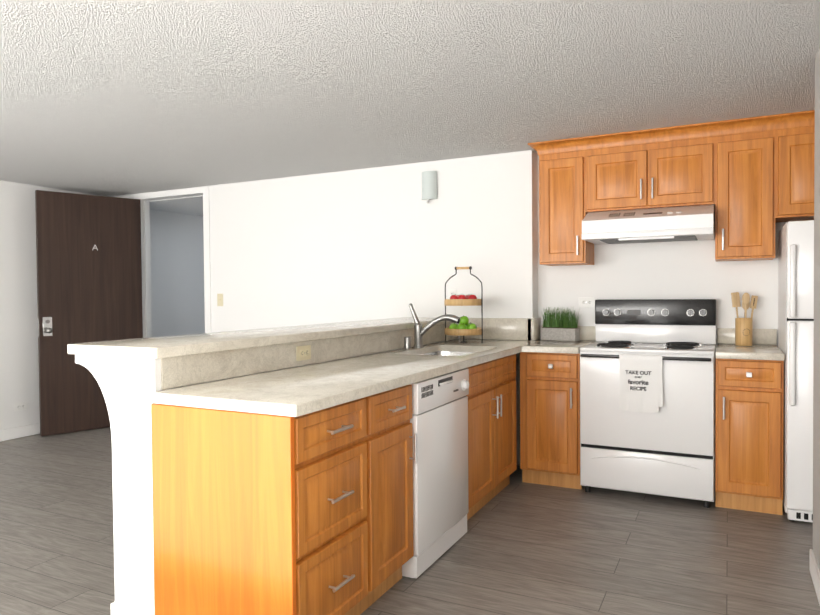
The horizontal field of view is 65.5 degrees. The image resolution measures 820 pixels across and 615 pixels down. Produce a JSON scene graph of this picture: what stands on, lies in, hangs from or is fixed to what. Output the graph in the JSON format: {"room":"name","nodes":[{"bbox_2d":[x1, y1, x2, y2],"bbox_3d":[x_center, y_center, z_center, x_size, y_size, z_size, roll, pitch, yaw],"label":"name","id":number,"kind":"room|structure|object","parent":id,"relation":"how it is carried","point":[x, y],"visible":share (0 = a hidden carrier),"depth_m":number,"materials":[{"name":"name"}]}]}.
{"room":"kitchen","nodes":[
{"label":"kitchen","id":0,"kind":"room"},
{"bbox_2d":[0,180,204,429],"bbox_3d":[-4.426,0.020,4.004,0.150,2.375,9.450,0,1,27],"label":"wall","id":1,"kind":"structure","parent":0,"point":[177,271],"depth_m":5.81,"materials":[{"name":"white paint"}]},
{"bbox_2d":[0,423,39,441],"bbox_3d":[-4.720,1.176,3.235,0.015,0.100,7.460,0,1,27],"label":"baseboard","id":2,"kind":"structure","parent":1,"relation":"attached to","point":[19,432],"depth_m":5.69,"materials":[{"name":"white"}]},
{"bbox_2d":[14,402,26,411],"bbox_3d":[-3.486,0.889,5.709,0.009,0.070,0.115,0,1,27],"label":"outlet","id":3,"kind":"object","parent":1,"relation":"attached to","point":[20,406],"visible":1,"depth_m":5.71,"materials":[{"name":"white plastic"}]},
{"bbox_2d":[149,196,202,216],"bbox_3d":[-1.786,-1.114,6.779,2.090,0.060,1.375,0,1,27],"label":"ceiling","id":4,"kind":"structure","parent":0,"point":[193,205],"depth_m":6.73,"materials":[{"name":"white paint"}]},
{"bbox_2d":[75,339,452,614],"bbox_3d":[-0.467,0.666,3.663,0.432,1.031,2.872,0,1,27],"label":"wall pillar","id":5,"kind":"structure","parent":0,"point":[128,386],"depth_m":2.35,"materials":[{"name":"white paint"}]},
{"bbox_2d":[67,317,457,389],"bbox_3d":[-0.473,0.188,3.653,0.487,0.156,2.872,0,1,27],"label":"bar","id":6,"kind":"object","parent":5,"relation":"on","point":[188,359],"visible":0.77,"depth_m":2.82,"materials":[{"name":"stone"}]},
{"bbox_2d":[296,345,310,360],"bbox_3d":[-0.510,0.219,3.071,0.009,0.070,0.115,0,1,27],"label":"outlet","id":7,"kind":"object","parent":6,"relation":"attached to","point":[303,352],"visible":1,"depth_m":3.06,"materials":[{"name":"beige plastic"}]},
{"bbox_2d":[113,150,537,464],"bbox_3d":[-1.062,0.007,5.633,4.415,2.275,0.150,0,1,27],"label":"wall","id":8,"kind":"structure","parent":0,"point":[385,242],"depth_m":5.14,"materials":[{"name":"white paint"}]},
{"bbox_2d":[35,190,142,435],"bbox_3d":[-2.987,0.046,6.008,0.365,2.199,0.867,0,1,27],"label":"entry door","id":9,"kind":"structure","parent":8,"relation":"in","point":[89,268],"depth_m":5.91,"materials":[{"name":"brown wood"}]},
{"bbox_2d":[134,186,211,337],"bbox_3d":[-2.269,0.006,6.208,0.980,2.273,0.124,0,1,27],"label":"door frame","id":10,"kind":"structure","parent":8,"relation":"attached to","point":[146,198],"depth_m":6.24,"materials":[{"name":"white wood"}]},
{"bbox_2d":[217,294,222,305],"bbox_3d":[-1.755,-0.070,5.883,0.070,0.115,0.015,0,1,27],"label":"light switch","id":11,"kind":"object","parent":8,"relation":"attached to","point":[219,299],"visible":1,"depth_m":5.88,"materials":[{"name":"beige plastic"}]},
{"bbox_2d":[422,171,436,203],"bbox_3d":[0.142,-0.918,4.888,0.126,0.245,0.062,0,1,27],"label":"sconce","id":12,"kind":"object","parent":8,"relation":"attached to","point":[429,185],"visible":1,"depth_m":4.86,"materials":[{"name":"silver metal"}]},
{"bbox_2d":[448,289,456,298],"bbox_3d":[0.322,-0.086,4.849,0.070,0.115,0.009,0,1,27],"label":"outlet","id":13,"kind":"object","parent":8,"relation":"attached to","point":[452,292],"visible":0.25,"depth_m":4.85,"materials":[{"name":"white plastic"}]},
{"bbox_2d":[0,427,819,614],"bbox_3d":[-1.296,1.264,2.444,7.250,0.100,9.500,0,1,27],"label":"floor","id":14,"kind":"structure","parent":0,"point":[519,547],"depth_m":3.08,"materials":[{"name":"grey wood"}]},
{"bbox_2d":[151,384,416,614],"bbox_3d":[-0.449,0.769,2.528,0.612,0.872,0.871,0,1,27],"label":"base cabinet","id":15,"kind":"object","parent":14,"relation":"on","point":[267,514],"depth_m":2.18,"materials":[{"name":"brown wood"}]},
{"bbox_2d":[151,318,784,416],"bbox_3d":[0.699,0.284,3.146,2.108,0.348,3.033,0,1,27],"label":"countertop","id":16,"kind":"structure","parent":15,"relation":"on","point":[299,391],"depth_m":2.90,"materials":[{"name":"stone"}]},
{"bbox_2d":[404,337,411,348],"bbox_3d":[-0.015,0.218,3.930,0.050,0.077,0.050,0,1,27],"label":"soap dispenser","id":17,"kind":"object","parent":16,"relation":"on","point":[407,342],"visible":1,"depth_m":3.91,"materials":[{"name":"silver metal"}]},
{"bbox_2d":[409,303,459,347],"bbox_3d":[0.151,0.114,3.986,0.337,0.280,0.080,0,1,27],"label":"faucet","id":18,"kind":"object","parent":16,"relation":"on","point":[420,330],"visible":1,"depth_m":4.00,"materials":[{"name":"silver metal"}]},
{"bbox_2d":[444,266,482,342],"bbox_3d":[0.373,-0.021,4.443,0.288,0.527,0.266,0,1,27],"label":"fruit stand","id":19,"kind":"object","parent":16,"relation":"on","point":[463,327],"visible":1,"depth_m":4.37,"materials":[{"name":"black"}]},
{"bbox_2d":[541,306,579,340],"bbox_3d":[1.074,0.114,4.546,0.284,0.241,0.114,1,2,41],"label":"pot","id":20,"kind":"object","parent":16,"relation":"on","point":[555,329],"visible":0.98,"depth_m":4.52,"materials":[{"name":"concrete"}]},
{"bbox_2d":[731,292,757,345],"bbox_3d":[2.092,0.070,3.990,0.151,0.334,0.104,0,1,27],"label":"utensil crock","id":21,"kind":"object","parent":16,"relation":"on","point":[744,331],"visible":1,"depth_m":3.96,"materials":[{"name":"brown wood"}]},
{"bbox_2d":[402,368,468,578],"bbox_3d":[-0.081,0.751,3.178,0.615,0.862,0.610,0,1,27],"label":"dishwasher","id":22,"kind":"object","parent":14,"relation":"on","point":[439,420],"visible":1,"depth_m":2.98,"materials":[{"name":"white metal"}]},
{"bbox_2d":[466,372,516,519],"bbox_3d":[0.238,0.821,3.886,0.595,0.700,0.924,0,1,27],"label":"base cabinet","id":23,"kind":"object","parent":14,"relation":"on","point":[492,438],"depth_m":3.68,"materials":[{"name":"brown wood"}]},
{"bbox_2d":[515,352,581,488],"bbox_3d":[1.019,0.718,4.346,0.386,0.872,0.595,0,1,27],"label":"base cabinet","id":24,"kind":"object","parent":14,"relation":"on","point":[549,382],"depth_m":4.08,"materials":[{"name":"brown wood"}]},
{"bbox_2d":[580,299,715,507],"bbox_3d":[1.522,0.553,4.060,0.760,1.204,0.660,0,1,27],"label":"range","id":25,"kind":"object","parent":14,"relation":"on","point":[668,449],"visible":1,"depth_m":3.87,"materials":[{"name":"white metal"}]},
{"bbox_2d":[619,354,662,412],"bbox_3d":[1.367,0.449,3.774,0.245,0.342,0.039,0,1,27],"label":"hanging towel","id":26,"kind":"object","parent":25,"relation":"hanging from","point":[641,382],"visible":1,"depth_m":3.76,"materials":[{"name":"white fabric"}]},
{"bbox_2d":[715,358,783,514],"bbox_3d":[2.032,0.720,3.840,0.338,0.872,0.595,0,1,27],"label":"base cabinet","id":27,"kind":"object","parent":14,"relation":"on","point":[749,395],"depth_m":3.58,"materials":[{"name":"brown wood"}]},
{"bbox_2d":[778,220,813,522],"bbox_3d":[2.483,0.344,3.551,0.711,1.627,0.698,0,1,27],"label":"refrigerator","id":28,"kind":"object","parent":14,"relation":"on","point":[796,293],"visible":0.92,"depth_m":3.40,"materials":[{"name":"white metal"}]},
{"bbox_2d":[0,0,819,196],"bbox_3d":[-1.649,-1.104,1.727,7.250,0.120,8.010,0,1,27],"label":"ceiling","id":29,"kind":"structure","parent":0,"point":[110,98],"depth_m":3.03,"materials":[{"name":"white paint"}]},
{"bbox_2d":[537,154,786,346],"bbox_3d":[1.974,0.010,4.285,2.750,2.275,0.150,0,1,27],"label":"wall","id":30,"kind":"structure","parent":0,"point":[677,270],"depth_m":4.32,"materials":[{"name":"white paint"}]},
{"bbox_2d":[536,136,593,265],"bbox_3d":[1.091,-0.711,4.437,0.312,0.824,0.326,0,1,27],"label":"upper cabinet","id":31,"kind":"object","parent":30,"relation":"attached to","point":[563,163],"depth_m":4.29,"materials":[{"name":"brown wood"}]},
{"bbox_2d":[578,297,594,306],"bbox_3d":[1.260,-0.037,4.550,0.115,0.070,0.009,0,1,27],"label":"electrical outlet","id":32,"kind":"object","parent":30,"relation":"attached to","point":[586,301],"visible":1,"depth_m":4.55,"materials":[{"name":"white plastic"}]},
{"bbox_2d":[588,122,715,211],"bbox_3d":[1.577,-0.880,4.190,0.778,0.484,0.326,0,1,27],"label":"upper cabinet","id":33,"kind":"object","parent":30,"relation":"attached to","point":[674,166],"depth_m":4.03,"materials":[{"name":"brown wood"}]},
{"bbox_2d":[582,204,714,244],"bbox_3d":[1.541,-0.527,4.107,0.757,0.208,0.518,0,1,27],"label":"range hood","id":34,"kind":"object","parent":33,"relation":"attached to","point":[683,223],"visible":1,"depth_m":3.92,"materials":[{"name":"white metal"}]},
{"bbox_2d":[714,114,779,261],"bbox_3d":[2.070,-0.709,3.948,0.320,0.824,0.326,0,1,27],"label":"upper cabinet","id":35,"kind":"object","parent":30,"relation":"attached to","point":[751,179],"depth_m":3.80,"materials":[{"name":"brown wood"}]},
{"bbox_2d":[780,110,814,221],"bbox_3d":[2.574,-0.825,3.693,0.810,0.589,0.326,0,1,27],"label":"upper cabinet","id":36,"kind":"object","parent":30,"relation":"attached to","point":[797,129],"depth_m":3.68,"materials":[{"name":"brown wood"}]},
{"bbox_2d":[813,46,819,570],"bbox_3d":[0.455,0.113,-0.025,0.160,2.275,6.300,0,1,27],"label":"wall","id":37,"kind":"structure","parent":0,"point":[816,455],"depth_m":2.64,"materials":[{"name":"grey paint"}]},
{"bbox_2d":[809,549,819,604],"bbox_3d":[0.387,1.200,0.036,0.012,0.100,6.300,0,1,27],"label":"baseboard","id":38,"kind":"structure","parent":37,"relation":"attached to","point":[813,567],"depth_m":2.69,"materials":[{"name":"white"}]}
]}

